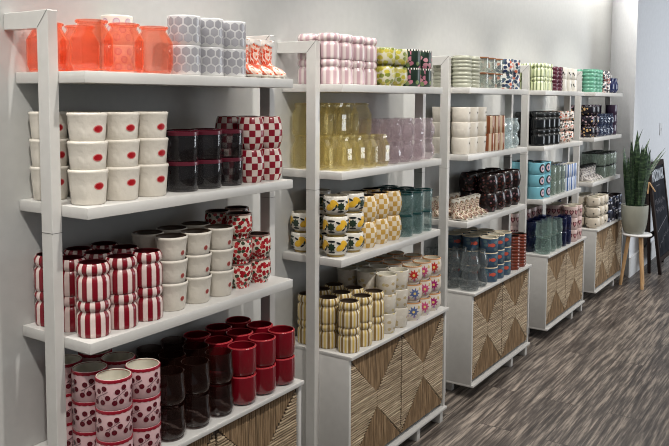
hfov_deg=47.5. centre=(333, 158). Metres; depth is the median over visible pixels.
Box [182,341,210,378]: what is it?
tumbler
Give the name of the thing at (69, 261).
jar
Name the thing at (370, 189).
mug
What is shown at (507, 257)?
mug
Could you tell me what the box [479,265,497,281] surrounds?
mug
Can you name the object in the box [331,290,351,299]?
jar
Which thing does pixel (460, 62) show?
mug
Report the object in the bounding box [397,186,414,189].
tumbler
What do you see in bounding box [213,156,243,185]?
glass
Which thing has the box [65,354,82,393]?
mug
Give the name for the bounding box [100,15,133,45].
cup
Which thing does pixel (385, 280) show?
cup
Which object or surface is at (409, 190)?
tumbler
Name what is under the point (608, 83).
mug
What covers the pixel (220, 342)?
tumbler
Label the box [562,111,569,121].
mug
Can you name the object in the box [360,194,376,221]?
mug
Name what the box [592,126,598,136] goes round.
floral bowl
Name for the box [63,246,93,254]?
jar
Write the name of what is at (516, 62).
mug
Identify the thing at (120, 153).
cup
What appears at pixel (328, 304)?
jar
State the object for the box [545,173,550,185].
mug
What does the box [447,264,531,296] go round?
countertop
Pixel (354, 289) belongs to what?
jar
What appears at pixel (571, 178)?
striped cup
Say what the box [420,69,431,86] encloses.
mug
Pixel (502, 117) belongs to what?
striped cup
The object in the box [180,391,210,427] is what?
tumbler
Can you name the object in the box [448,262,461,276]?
mug
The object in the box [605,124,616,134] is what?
tumbler
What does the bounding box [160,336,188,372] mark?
tumbler
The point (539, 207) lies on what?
mug
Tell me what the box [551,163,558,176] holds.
striped cup
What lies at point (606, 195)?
mug
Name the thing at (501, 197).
mug
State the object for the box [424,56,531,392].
shelving unit
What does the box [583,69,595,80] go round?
mug
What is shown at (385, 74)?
mug
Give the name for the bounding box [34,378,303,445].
shelf
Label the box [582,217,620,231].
countertop
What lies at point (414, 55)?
mug
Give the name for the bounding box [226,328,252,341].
tumbler
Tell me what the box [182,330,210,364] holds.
tumbler
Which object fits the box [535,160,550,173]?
mug
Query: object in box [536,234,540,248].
tumbler
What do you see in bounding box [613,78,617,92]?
jar
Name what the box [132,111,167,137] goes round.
cup
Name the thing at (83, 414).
mug
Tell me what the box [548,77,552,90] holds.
jar
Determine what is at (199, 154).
glass
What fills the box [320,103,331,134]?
jar
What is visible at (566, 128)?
mug
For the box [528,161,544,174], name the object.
mug
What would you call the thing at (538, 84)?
jar
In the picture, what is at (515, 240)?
cup
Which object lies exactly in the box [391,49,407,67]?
mug
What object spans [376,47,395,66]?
mug
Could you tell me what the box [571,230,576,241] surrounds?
mug
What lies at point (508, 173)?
mug
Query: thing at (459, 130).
mug
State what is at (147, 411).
mug
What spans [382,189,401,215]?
mug
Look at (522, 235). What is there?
cup
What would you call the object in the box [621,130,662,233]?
potted plant
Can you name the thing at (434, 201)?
boot
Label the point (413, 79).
mug
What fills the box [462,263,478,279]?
mug
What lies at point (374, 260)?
mug
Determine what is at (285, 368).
tumbler
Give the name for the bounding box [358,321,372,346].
jar
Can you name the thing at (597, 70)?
mug
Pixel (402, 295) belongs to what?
cup
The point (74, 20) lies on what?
jar
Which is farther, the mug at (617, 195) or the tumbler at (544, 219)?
the mug at (617, 195)
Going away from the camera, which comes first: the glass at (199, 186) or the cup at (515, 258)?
the glass at (199, 186)
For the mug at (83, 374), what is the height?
0.081 m
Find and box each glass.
[166,131,198,161]
[166,160,198,191]
[168,129,197,157]
[168,156,197,186]
[190,128,219,155]
[191,130,221,159]
[191,156,219,183]
[191,158,222,188]
[213,129,242,157]
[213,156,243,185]
[582,152,593,164]
[594,152,606,165]
[598,152,609,164]
[601,151,613,163]
[604,162,616,174]
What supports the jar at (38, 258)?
on the jar at (39, 296)
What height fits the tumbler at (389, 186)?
0.096 m
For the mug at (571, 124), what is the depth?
5.26 m
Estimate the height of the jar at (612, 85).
0.119 m
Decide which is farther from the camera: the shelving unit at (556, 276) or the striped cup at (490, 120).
the shelving unit at (556, 276)
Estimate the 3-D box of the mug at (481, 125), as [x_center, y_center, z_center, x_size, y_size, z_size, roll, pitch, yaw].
[0.753,-0.156,3.999,0.098,0.083,0.098,3,5,27]
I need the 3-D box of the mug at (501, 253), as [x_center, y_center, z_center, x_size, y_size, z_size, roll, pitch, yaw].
[0.880,0.524,4.137,0.098,0.079,0.098,4,6,37]
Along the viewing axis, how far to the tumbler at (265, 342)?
2.44 m
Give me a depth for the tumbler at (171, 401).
2.13 m
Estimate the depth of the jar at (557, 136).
4.99 m
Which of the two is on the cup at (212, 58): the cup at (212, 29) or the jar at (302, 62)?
the cup at (212, 29)
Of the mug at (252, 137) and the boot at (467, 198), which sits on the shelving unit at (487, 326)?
the boot at (467, 198)
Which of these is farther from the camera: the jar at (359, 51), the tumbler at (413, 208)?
the tumbler at (413, 208)
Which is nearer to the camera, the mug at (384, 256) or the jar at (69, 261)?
the jar at (69, 261)
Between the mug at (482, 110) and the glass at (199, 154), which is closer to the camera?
the glass at (199, 154)
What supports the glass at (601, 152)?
on the glass
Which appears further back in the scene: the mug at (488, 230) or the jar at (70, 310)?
the mug at (488, 230)
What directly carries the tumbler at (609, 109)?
on the tumbler at (613, 120)
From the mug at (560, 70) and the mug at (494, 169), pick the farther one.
the mug at (560, 70)
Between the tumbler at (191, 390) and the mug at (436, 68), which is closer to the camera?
the tumbler at (191, 390)
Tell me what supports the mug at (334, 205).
on the mug at (333, 226)
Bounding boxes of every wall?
[0,0,612,445]
[608,0,668,256]
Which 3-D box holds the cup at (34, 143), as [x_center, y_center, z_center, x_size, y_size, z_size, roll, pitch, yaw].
[-0.756,-0.010,2.026,0.101,0.089,0.101,3,5,32]
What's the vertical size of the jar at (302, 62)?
0.095 m
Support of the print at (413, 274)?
attached to the mug at (415, 269)
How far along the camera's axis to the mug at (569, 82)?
5.15 m
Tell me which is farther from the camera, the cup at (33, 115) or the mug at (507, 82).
the mug at (507, 82)
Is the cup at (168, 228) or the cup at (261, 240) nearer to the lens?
the cup at (168, 228)
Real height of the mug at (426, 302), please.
0.081 m
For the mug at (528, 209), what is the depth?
5.06 m
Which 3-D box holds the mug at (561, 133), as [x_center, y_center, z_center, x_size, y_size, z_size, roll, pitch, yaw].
[1.504,-0.145,5.124,0.094,0.071,0.094,3,5,32]
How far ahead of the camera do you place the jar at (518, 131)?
4.81 m
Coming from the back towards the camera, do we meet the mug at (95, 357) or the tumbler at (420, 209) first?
the tumbler at (420, 209)
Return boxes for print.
[409,270,417,280]
[409,288,418,298]
[409,307,418,316]
[422,266,427,275]
[422,284,429,293]
[422,302,428,311]
[431,279,437,288]
[431,298,437,306]
[432,262,437,272]
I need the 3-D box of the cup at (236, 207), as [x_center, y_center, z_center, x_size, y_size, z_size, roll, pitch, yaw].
[-0.330,0.203,2.593,0.086,0.081,0.086,-2,5,-24]
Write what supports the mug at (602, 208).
on the mug at (601, 217)
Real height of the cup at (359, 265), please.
0.085 m
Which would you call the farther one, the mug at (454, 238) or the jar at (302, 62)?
the mug at (454, 238)
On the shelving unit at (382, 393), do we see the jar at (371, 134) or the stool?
the jar at (371, 134)
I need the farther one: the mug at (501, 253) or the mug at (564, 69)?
the mug at (564, 69)
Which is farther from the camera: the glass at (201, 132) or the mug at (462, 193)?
the mug at (462, 193)
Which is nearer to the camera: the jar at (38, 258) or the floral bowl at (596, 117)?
the jar at (38, 258)
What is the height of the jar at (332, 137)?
0.127 m
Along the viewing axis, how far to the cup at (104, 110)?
2.16 m
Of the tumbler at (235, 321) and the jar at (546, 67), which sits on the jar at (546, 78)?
the jar at (546, 67)
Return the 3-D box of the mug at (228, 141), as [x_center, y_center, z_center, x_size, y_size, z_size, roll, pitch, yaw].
[-0.349,-0.089,2.521,0.090,0.106,0.090,0,4,2]
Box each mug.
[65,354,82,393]
[66,393,71,422]
[66,422,72,445]
[71,361,107,402]
[72,399,95,431]
[72,427,95,445]
[78,348,111,361]
[94,368,132,410]
[95,403,132,441]
[96,433,132,445]
[100,351,135,368]
[125,358,160,398]
[132,391,160,427]
[133,420,160,445]
[215,116,238,148]
[215,148,239,180]
[237,116,264,149]
[237,149,264,182]
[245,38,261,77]
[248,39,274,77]
[258,116,282,147]
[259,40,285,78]
[262,148,282,179]
[290,210,305,232]
[290,230,305,251]
[319,188,331,209]
[319,210,326,228]
[319,229,326,247]
[322,194,348,216]
[322,214,348,236]
[322,234,348,256]
[340,191,364,212]
[345,211,364,232]
[345,230,363,252]
[350,190,367,193]
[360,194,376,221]
[361,221,376,247]
[362,187,379,193]
[365,257,383,264]
[369,191,389,218]
[374,218,388,243]
[375,66,395,85]
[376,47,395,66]
[376,254,393,260]
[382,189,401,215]
[383,260,401,267]
[386,250,403,256]
[387,215,401,239]
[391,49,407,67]
[391,67,407,85]
[394,256,411,263]
[402,262,421,284]
[403,49,420,67]
[403,68,420,86]
[404,253,422,259]
[407,282,421,302]
[407,300,421,320]
[412,259,431,279]
[419,278,431,297]
[419,295,430,315]
[420,50,431,68]
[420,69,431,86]
[422,255,441,275]
[429,274,440,292]
[429,291,440,310]
[432,107,450,121]
[432,122,450,136]
[432,137,450,153]
[433,56,452,71]
[433,72,451,86]
[448,231,462,248]
[448,248,461,262]
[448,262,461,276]
[451,107,470,122]
[451,122,470,137]
[451,137,469,153]
[452,55,471,70]
[452,71,471,86]
[453,229,470,233]
[459,172,477,191]
[460,191,476,196]
[461,227,477,230]
[462,233,480,250]
[462,249,479,264]
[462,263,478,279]
[469,137,477,152]
[469,170,484,189]
[470,107,478,121]
[470,122,477,136]
[470,231,487,235]
[471,56,479,71]
[471,72,479,87]
[477,122,486,135]
[477,136,485,151]
[477,228,493,232]
[478,107,486,121]
[478,169,492,172]
[478,173,497,192]
[479,75,494,87]
[479,192,497,211]
[479,251,497,267]
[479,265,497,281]
[480,61,494,72]
[480,235,497,252]
[485,167,500,170]
[487,233,504,249]
[488,171,505,190]
[494,74,512,88]
[494,230,511,246]
[495,59,513,73]
[495,190,505,209]
[496,170,512,188]
[497,263,503,278]
[498,249,504,263]
[503,168,520,186]
[504,189,512,206]
[504,246,510,260]
[504,260,510,274]
[510,226,517,231]
[511,187,519,204]
[511,212,518,225]
[512,161,519,169]
[513,60,519,74]
[513,75,519,88]
[527,174,544,186]
[527,186,543,198]
[527,204,542,215]
[527,206,536,217]
[527,208,530,219]
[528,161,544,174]
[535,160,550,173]
[544,185,549,197]
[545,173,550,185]
[546,203,561,216]
[551,202,565,213]
[552,66,558,78]
[552,79,557,90]
[558,67,562,78]
[558,79,562,90]
[559,111,564,121]
[559,132,563,142]
[560,122,564,131]
[562,68,566,78]
[562,79,566,90]
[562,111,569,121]
[562,121,568,131]
[562,132,568,141]
[562,205,577,217]
[566,131,573,141]
[567,68,571,79]
[567,80,571,90]
[567,111,573,120]
[567,121,573,130]
[567,203,582,215]
[571,195,585,205]
[571,218,577,229]
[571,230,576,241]
[572,69,576,79]
[572,80,576,90]
[577,227,581,238]
[578,216,581,227]
[582,80,595,91]
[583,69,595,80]
[585,206,600,217]
[585,217,599,227]
[586,196,600,207]
[591,195,604,205]
[594,193,608,203]
[595,69,599,80]
[595,81,599,91]
[598,205,604,215]
[598,215,603,225]
[599,70,602,80]
[599,81,602,91]
[602,71,606,81]
[602,82,606,92]
[603,204,607,213]
[603,213,607,223]
[606,82,609,92]
[606,196,612,209]
[606,210,611,221]
[607,71,610,81]
[608,194,618,206]
[608,195,615,207]
[610,193,621,205]
[612,208,614,220]
[615,207,617,218]
[618,206,620,217]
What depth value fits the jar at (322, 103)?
3.14 m
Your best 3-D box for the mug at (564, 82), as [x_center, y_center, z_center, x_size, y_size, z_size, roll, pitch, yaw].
[1.512,-0.495,5.107,0.105,0.078,0.105,-1,5,-13]
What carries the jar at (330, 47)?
on the jar at (329, 67)
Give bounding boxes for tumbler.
[135,344,164,376]
[158,350,187,388]
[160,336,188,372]
[160,362,162,390]
[161,365,185,407]
[161,373,188,397]
[161,402,186,440]
[163,383,187,419]
[179,356,210,395]
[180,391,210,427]
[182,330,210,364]
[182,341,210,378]
[184,364,203,385]
[187,375,210,408]
[203,347,233,385]
[204,335,232,370]
[204,368,227,398]
[204,380,233,416]
[205,323,231,335]
[225,316,250,328]
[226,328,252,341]
[227,340,256,376]
[227,371,256,404]
[246,320,272,333]
[248,332,275,367]
[256,363,275,394]
[268,325,294,358]
[275,354,294,384]
[380,185,398,188]
[389,188,405,205]
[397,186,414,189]
[400,191,413,205]
[400,213,413,218]
[401,206,414,227]
[404,189,423,205]
[404,210,422,231]
[414,188,432,198]
[414,208,431,230]
[526,220,536,236]
[526,236,535,251]
[528,218,541,234]
[533,216,546,232]
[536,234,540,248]
[538,214,551,229]
[541,232,546,246]
[546,230,550,244]
[551,165,565,178]
[551,180,564,191]
[552,231,566,246]
[553,216,566,231]
[558,214,571,229]
[566,230,570,243]
[605,105,616,114]
[605,115,616,124]
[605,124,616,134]
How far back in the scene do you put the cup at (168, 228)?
2.37 m
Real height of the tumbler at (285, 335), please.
0.092 m
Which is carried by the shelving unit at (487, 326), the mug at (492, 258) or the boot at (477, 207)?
the boot at (477, 207)
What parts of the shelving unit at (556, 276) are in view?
frame, panel, shelf, shelf, board, shelf, frame, panel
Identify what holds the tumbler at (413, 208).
on the shelving unit at (382, 393)
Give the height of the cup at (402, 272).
0.085 m
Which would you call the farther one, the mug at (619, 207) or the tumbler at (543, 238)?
the mug at (619, 207)
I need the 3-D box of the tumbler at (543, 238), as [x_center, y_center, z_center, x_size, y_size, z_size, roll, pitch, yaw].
[1.369,0.529,5.061,0.090,0.096,0.090,4,6,37]
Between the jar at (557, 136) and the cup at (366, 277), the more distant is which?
the jar at (557, 136)
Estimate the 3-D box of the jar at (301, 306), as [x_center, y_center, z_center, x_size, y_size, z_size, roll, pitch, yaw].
[-0.101,0.579,3.014,0.086,0.097,0.086,0,4,-3]
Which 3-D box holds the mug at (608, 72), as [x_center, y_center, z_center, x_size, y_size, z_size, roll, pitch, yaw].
[2.146,-0.652,6.044,0.100,0.084,0.100,-3,6,-36]
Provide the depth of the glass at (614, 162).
6.33 m
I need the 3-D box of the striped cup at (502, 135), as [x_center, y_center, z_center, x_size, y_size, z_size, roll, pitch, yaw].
[0.909,-0.101,4.205,0.072,0.094,0.072,3,5,31]
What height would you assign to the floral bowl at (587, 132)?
0.080 m
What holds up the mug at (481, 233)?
on the mug
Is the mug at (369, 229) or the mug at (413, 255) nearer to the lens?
the mug at (369, 229)
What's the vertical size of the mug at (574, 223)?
0.081 m
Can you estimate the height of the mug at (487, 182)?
0.103 m
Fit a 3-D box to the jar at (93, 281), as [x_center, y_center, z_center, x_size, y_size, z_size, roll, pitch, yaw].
[-0.620,0.311,1.962,0.086,0.095,0.086,-2,5,-25]
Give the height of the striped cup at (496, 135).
0.094 m
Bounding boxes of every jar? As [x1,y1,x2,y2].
[33,252,65,291]
[34,291,43,326]
[61,25,99,70]
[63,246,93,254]
[63,255,85,296]
[63,296,78,331]
[72,20,111,71]
[75,259,110,301]
[76,298,110,338]
[83,249,113,258]
[90,241,118,249]
[105,23,144,72]
[105,253,137,294]
[109,244,139,253]
[109,291,137,329]
[131,248,162,287]
[136,27,171,67]
[136,284,162,321]
[297,291,305,319]
[297,318,305,343]
[298,34,317,59]
[298,59,305,83]
[317,33,340,58]
[319,286,331,295]
[319,294,338,323]
[319,323,338,348]
[320,58,339,83]
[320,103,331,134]
[320,103,339,132]
[322,135,340,163]
[324,282,344,290]
[329,137,348,169]
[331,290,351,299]
[332,103,351,131]
[337,134,356,165]
[338,298,359,328]
[338,326,359,353]
[339,34,352,59]
[339,60,352,83]
[344,136,361,167]
[344,285,363,294]
[350,103,369,132]
[350,135,369,162]
[351,293,372,322]
[352,36,365,60]
[352,61,364,84]
[356,139,376,165]
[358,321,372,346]
[363,288,384,316]
[364,38,376,61]
[364,62,376,84]
[368,134,389,163]
[371,315,383,340]
[514,112,529,128]
[514,129,529,144]
[523,63,533,76]
[529,129,544,145]
[530,77,532,89]
[530,112,545,128]
[533,63,544,76]
[533,77,544,89]
[544,64,548,76]
[544,77,548,89]
[544,129,550,144]
[545,112,550,128]
[547,111,560,127]
[548,64,552,76]
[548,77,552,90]
[549,128,554,144]
[550,112,555,127]
[554,128,559,143]
[610,78,614,92]
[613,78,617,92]
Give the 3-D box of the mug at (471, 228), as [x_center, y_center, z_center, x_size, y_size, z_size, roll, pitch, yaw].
[0.771,0.430,4.324,0.098,0.079,0.098,3,5,32]
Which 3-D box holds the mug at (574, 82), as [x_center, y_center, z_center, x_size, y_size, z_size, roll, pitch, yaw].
[1.636,-0.509,5.290,0.105,0.078,0.105,-4,6,-43]
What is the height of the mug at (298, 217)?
0.078 m
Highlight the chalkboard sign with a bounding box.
[646,159,668,274]
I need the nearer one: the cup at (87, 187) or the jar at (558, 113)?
the cup at (87, 187)
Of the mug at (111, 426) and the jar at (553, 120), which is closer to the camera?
the mug at (111, 426)
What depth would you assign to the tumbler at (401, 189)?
3.49 m
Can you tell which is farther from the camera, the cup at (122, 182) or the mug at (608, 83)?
the mug at (608, 83)
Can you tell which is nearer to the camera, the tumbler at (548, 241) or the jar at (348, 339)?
the jar at (348, 339)
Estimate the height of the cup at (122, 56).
0.085 m
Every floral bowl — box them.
[581,105,595,115]
[581,116,594,126]
[581,126,594,137]
[590,105,599,115]
[592,116,598,126]
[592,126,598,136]
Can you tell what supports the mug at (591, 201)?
on the mug at (590, 212)
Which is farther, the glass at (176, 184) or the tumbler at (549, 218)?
the tumbler at (549, 218)
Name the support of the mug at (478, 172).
on the mug
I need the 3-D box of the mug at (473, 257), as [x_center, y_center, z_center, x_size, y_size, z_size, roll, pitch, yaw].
[0.742,0.526,4.107,0.098,0.079,0.098,3,5,32]
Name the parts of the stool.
leg, seat, leg, leg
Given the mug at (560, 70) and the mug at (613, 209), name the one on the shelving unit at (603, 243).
the mug at (613, 209)
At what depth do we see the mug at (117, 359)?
2.13 m
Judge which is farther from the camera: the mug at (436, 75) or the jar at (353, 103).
the mug at (436, 75)
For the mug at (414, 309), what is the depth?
3.30 m
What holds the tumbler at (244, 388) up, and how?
on the shelving unit at (274, 418)
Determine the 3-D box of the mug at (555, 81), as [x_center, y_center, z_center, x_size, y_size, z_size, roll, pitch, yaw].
[1.412,-0.482,4.939,0.089,0.078,0.089,2,5,21]
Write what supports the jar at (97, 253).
on the jar
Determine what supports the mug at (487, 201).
on the shelving unit at (487, 326)
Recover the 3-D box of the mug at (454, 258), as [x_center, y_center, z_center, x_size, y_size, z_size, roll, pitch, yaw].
[0.657,0.521,4.164,0.098,0.079,0.098,4,6,37]
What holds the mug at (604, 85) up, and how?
on the shelving unit at (603, 243)
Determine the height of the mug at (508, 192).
0.103 m
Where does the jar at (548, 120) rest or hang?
on the jar at (547, 136)
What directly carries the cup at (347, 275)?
on the cup
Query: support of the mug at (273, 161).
on the shelving unit at (274, 418)
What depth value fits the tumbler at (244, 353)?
2.36 m
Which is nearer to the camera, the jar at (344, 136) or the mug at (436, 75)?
the jar at (344, 136)
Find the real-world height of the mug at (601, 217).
0.079 m
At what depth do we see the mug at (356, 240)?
2.96 m
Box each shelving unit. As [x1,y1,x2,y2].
[4,9,303,445]
[277,40,448,445]
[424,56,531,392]
[512,65,586,333]
[572,71,622,293]
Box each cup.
[28,111,66,139]
[29,138,68,166]
[30,165,69,200]
[66,112,107,141]
[66,140,107,169]
[67,111,99,137]
[67,168,108,204]
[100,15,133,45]
[100,110,129,111]
[101,45,133,72]
[105,112,139,139]
[106,138,139,166]
[106,165,139,200]
[131,230,163,247]
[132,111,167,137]
[138,137,168,164]
[138,162,168,196]
[154,233,187,260]
[156,225,187,232]
[161,256,187,283]
[161,279,187,310]
[167,15,200,45]
[168,45,200,74]
[180,221,209,228]
[180,228,211,255]
[185,251,211,277]
[186,273,211,303]
[200,18,223,47]
[201,47,223,75]
[203,224,233,249]
[205,209,229,223]
[209,246,233,271]
[210,267,233,296]
[223,21,245,49]
[224,49,245,76]
[225,205,248,211]
[226,211,252,238]
[232,236,252,263]
[232,260,252,288]
[249,231,270,258]
[249,256,270,282]
[337,266,357,286]
[350,262,369,268]
[356,268,376,290]
[369,264,388,271]
[376,271,396,294]
[383,292,396,313]
[383,311,396,333]
[388,267,408,289]
[395,287,408,308]
[395,305,407,327]
[485,133,493,150]
[486,116,494,133]
[488,115,499,132]
[494,115,504,132]
[494,133,499,150]
[500,132,504,149]
[511,234,519,253]
[511,253,519,269]
[512,232,526,250]
[519,250,525,266]
[550,180,557,189]
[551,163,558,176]
[558,164,569,177]
[558,177,569,190]
[563,163,573,176]
[566,162,576,175]
[570,177,572,189]
[573,176,576,188]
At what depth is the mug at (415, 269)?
3.29 m
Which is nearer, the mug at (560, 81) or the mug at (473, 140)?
the mug at (473, 140)
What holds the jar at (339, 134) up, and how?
on the shelving unit at (382, 393)
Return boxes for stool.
[619,231,651,289]
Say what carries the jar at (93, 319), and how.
on the shelving unit at (274, 418)
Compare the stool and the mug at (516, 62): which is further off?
the stool
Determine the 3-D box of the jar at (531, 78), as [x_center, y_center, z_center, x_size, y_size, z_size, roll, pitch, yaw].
[1.219,-0.474,4.779,0.072,0.084,0.072,2,5,22]
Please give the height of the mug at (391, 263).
0.081 m
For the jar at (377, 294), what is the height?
0.097 m
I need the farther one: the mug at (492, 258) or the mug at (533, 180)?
the mug at (533, 180)
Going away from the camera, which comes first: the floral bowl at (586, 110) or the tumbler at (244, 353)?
the tumbler at (244, 353)
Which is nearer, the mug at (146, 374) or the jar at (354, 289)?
the mug at (146, 374)
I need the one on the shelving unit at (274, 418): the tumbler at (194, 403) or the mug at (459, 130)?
the tumbler at (194, 403)
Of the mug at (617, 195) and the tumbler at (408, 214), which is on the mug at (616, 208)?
the mug at (617, 195)
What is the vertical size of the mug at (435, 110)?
0.083 m
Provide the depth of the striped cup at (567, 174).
5.22 m
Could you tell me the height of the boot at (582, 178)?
0.126 m
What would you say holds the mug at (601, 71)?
on the mug at (601, 83)
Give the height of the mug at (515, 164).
0.077 m
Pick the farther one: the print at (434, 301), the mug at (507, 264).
the mug at (507, 264)
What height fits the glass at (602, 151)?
0.099 m
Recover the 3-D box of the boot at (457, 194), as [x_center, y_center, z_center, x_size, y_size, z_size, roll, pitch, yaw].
[0.683,0.235,4.117,0.096,0.107,0.044,4,6,39]
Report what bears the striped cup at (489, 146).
on the shelving unit at (487, 326)
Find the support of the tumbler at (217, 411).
on the shelving unit at (274, 418)
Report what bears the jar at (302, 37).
on the jar at (302, 62)
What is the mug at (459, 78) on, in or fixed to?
on the shelving unit at (487, 326)
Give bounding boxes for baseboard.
[621,240,655,277]
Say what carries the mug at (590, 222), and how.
on the shelving unit at (603, 243)
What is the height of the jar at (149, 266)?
0.095 m
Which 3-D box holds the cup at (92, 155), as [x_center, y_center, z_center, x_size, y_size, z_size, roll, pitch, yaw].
[-0.627,-0.003,1.942,0.101,0.089,0.101,4,6,39]
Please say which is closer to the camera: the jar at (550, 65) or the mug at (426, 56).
the mug at (426, 56)
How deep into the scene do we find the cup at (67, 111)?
2.07 m
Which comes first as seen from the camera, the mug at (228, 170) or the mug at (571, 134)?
the mug at (228, 170)
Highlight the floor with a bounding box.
[398,256,668,445]
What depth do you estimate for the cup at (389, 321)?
3.12 m
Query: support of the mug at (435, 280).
on the mug at (435, 297)
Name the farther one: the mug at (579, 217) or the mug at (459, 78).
the mug at (579, 217)
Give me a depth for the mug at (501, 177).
4.21 m
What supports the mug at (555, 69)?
on the mug at (555, 81)
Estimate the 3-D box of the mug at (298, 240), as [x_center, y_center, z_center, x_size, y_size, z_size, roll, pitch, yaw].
[-0.120,0.324,3.004,0.102,0.078,0.102,1,5,8]
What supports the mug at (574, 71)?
on the mug at (574, 82)
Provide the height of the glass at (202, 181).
0.087 m
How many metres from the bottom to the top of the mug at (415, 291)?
0.081 m
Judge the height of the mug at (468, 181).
0.103 m
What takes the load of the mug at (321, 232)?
on the shelving unit at (382, 393)
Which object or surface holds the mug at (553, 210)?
on the mug
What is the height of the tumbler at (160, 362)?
0.096 m
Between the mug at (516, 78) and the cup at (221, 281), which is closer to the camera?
the cup at (221, 281)
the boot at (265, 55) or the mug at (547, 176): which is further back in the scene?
the mug at (547, 176)
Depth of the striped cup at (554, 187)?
5.27 m
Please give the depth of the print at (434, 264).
3.44 m
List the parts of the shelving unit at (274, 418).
frame, shelf, shelf, shelf, door, frame, panel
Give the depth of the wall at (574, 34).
2.81 m
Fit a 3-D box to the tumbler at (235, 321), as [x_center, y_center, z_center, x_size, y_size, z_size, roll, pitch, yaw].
[-0.334,0.607,2.667,0.093,0.092,0.093,3,5,29]
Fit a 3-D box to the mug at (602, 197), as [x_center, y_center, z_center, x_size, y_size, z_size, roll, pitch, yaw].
[2.028,0.318,5.851,0.109,0.079,0.108,0,5,-4]
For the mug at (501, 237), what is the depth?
4.09 m
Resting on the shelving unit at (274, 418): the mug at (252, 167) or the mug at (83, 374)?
the mug at (252, 167)
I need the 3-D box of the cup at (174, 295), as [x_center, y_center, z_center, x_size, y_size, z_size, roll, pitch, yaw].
[-0.471,0.394,2.214,0.095,0.081,0.095,3,5,33]
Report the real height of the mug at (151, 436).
0.081 m
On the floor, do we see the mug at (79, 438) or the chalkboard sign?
the chalkboard sign
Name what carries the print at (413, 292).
attached to the mug at (415, 291)
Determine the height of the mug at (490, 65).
0.083 m
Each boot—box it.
[430,197,438,217]
[449,193,454,208]
[451,199,467,221]
[454,192,459,198]
[456,197,472,219]
[464,196,477,217]
[467,195,483,216]
[471,193,487,214]
[579,165,593,182]
[583,164,595,181]
[587,164,597,180]
[588,163,600,179]
[592,162,602,178]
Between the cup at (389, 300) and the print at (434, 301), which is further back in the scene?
the print at (434, 301)
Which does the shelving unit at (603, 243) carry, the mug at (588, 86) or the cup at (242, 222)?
the mug at (588, 86)
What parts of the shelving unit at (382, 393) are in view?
frame, panel, shelf, shelf, shelf, door, board, frame, door, panel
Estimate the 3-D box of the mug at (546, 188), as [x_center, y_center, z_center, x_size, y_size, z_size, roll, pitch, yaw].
[1.342,0.203,4.910,0.111,0.077,0.110,3,5,29]
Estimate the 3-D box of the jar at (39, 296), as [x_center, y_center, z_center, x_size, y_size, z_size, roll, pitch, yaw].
[-0.766,0.397,2.067,0.086,0.095,0.086,0,5,-5]
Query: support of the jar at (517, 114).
on the jar at (518, 131)
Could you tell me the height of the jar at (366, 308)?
0.097 m
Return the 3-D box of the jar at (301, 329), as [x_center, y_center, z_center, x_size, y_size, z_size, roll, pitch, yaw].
[-0.102,0.675,3.022,0.086,0.097,0.086,3,5,30]
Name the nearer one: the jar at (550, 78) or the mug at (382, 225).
the mug at (382, 225)
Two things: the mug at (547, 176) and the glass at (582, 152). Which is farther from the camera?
the glass at (582, 152)
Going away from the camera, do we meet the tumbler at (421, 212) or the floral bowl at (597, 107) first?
the tumbler at (421, 212)
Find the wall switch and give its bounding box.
[659,123,661,134]
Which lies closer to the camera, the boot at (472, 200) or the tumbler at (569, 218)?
the boot at (472, 200)
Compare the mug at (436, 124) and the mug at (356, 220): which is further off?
the mug at (436, 124)
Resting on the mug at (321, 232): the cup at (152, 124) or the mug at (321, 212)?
the mug at (321, 212)
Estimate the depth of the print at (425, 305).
3.38 m
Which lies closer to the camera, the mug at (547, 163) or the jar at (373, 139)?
the jar at (373, 139)
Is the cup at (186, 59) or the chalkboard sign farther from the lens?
the chalkboard sign
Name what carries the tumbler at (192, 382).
on the shelving unit at (274, 418)
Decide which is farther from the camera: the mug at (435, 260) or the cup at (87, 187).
the mug at (435, 260)
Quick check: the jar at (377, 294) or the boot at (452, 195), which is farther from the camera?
the boot at (452, 195)
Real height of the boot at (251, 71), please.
0.128 m
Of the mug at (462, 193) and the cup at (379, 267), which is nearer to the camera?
the cup at (379, 267)
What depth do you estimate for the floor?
3.98 m
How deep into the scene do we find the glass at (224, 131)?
2.38 m
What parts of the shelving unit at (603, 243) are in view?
frame, panel, shelf, shelf, board, shelf, frame, panel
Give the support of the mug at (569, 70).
on the mug at (569, 82)
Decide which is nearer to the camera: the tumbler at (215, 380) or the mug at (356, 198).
the tumbler at (215, 380)
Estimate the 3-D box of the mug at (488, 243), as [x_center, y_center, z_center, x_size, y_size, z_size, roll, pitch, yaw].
[0.826,0.452,4.047,0.098,0.079,0.098,4,6,39]
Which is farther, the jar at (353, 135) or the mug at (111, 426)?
the jar at (353, 135)
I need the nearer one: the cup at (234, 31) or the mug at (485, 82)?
the cup at (234, 31)
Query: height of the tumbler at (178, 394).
0.096 m
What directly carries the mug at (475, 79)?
on the shelving unit at (487, 326)
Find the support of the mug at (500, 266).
on the shelving unit at (487, 326)
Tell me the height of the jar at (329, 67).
0.095 m
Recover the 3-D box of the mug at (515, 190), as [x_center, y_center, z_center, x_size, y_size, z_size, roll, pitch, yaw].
[1.037,0.212,4.454,0.109,0.103,0.109,-2,5,-28]
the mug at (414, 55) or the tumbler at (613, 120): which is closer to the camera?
the mug at (414, 55)
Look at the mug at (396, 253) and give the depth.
3.61 m
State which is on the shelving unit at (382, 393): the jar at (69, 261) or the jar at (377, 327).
the jar at (377, 327)
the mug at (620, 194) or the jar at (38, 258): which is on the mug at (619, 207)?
the mug at (620, 194)
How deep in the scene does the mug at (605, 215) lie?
5.91 m
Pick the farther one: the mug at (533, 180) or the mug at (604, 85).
the mug at (604, 85)
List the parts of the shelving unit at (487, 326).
frame, panel, shelf, shelf, door, board, shelf, frame, door, panel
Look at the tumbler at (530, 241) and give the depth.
4.86 m
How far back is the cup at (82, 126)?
1.90 m
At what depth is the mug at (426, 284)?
3.37 m

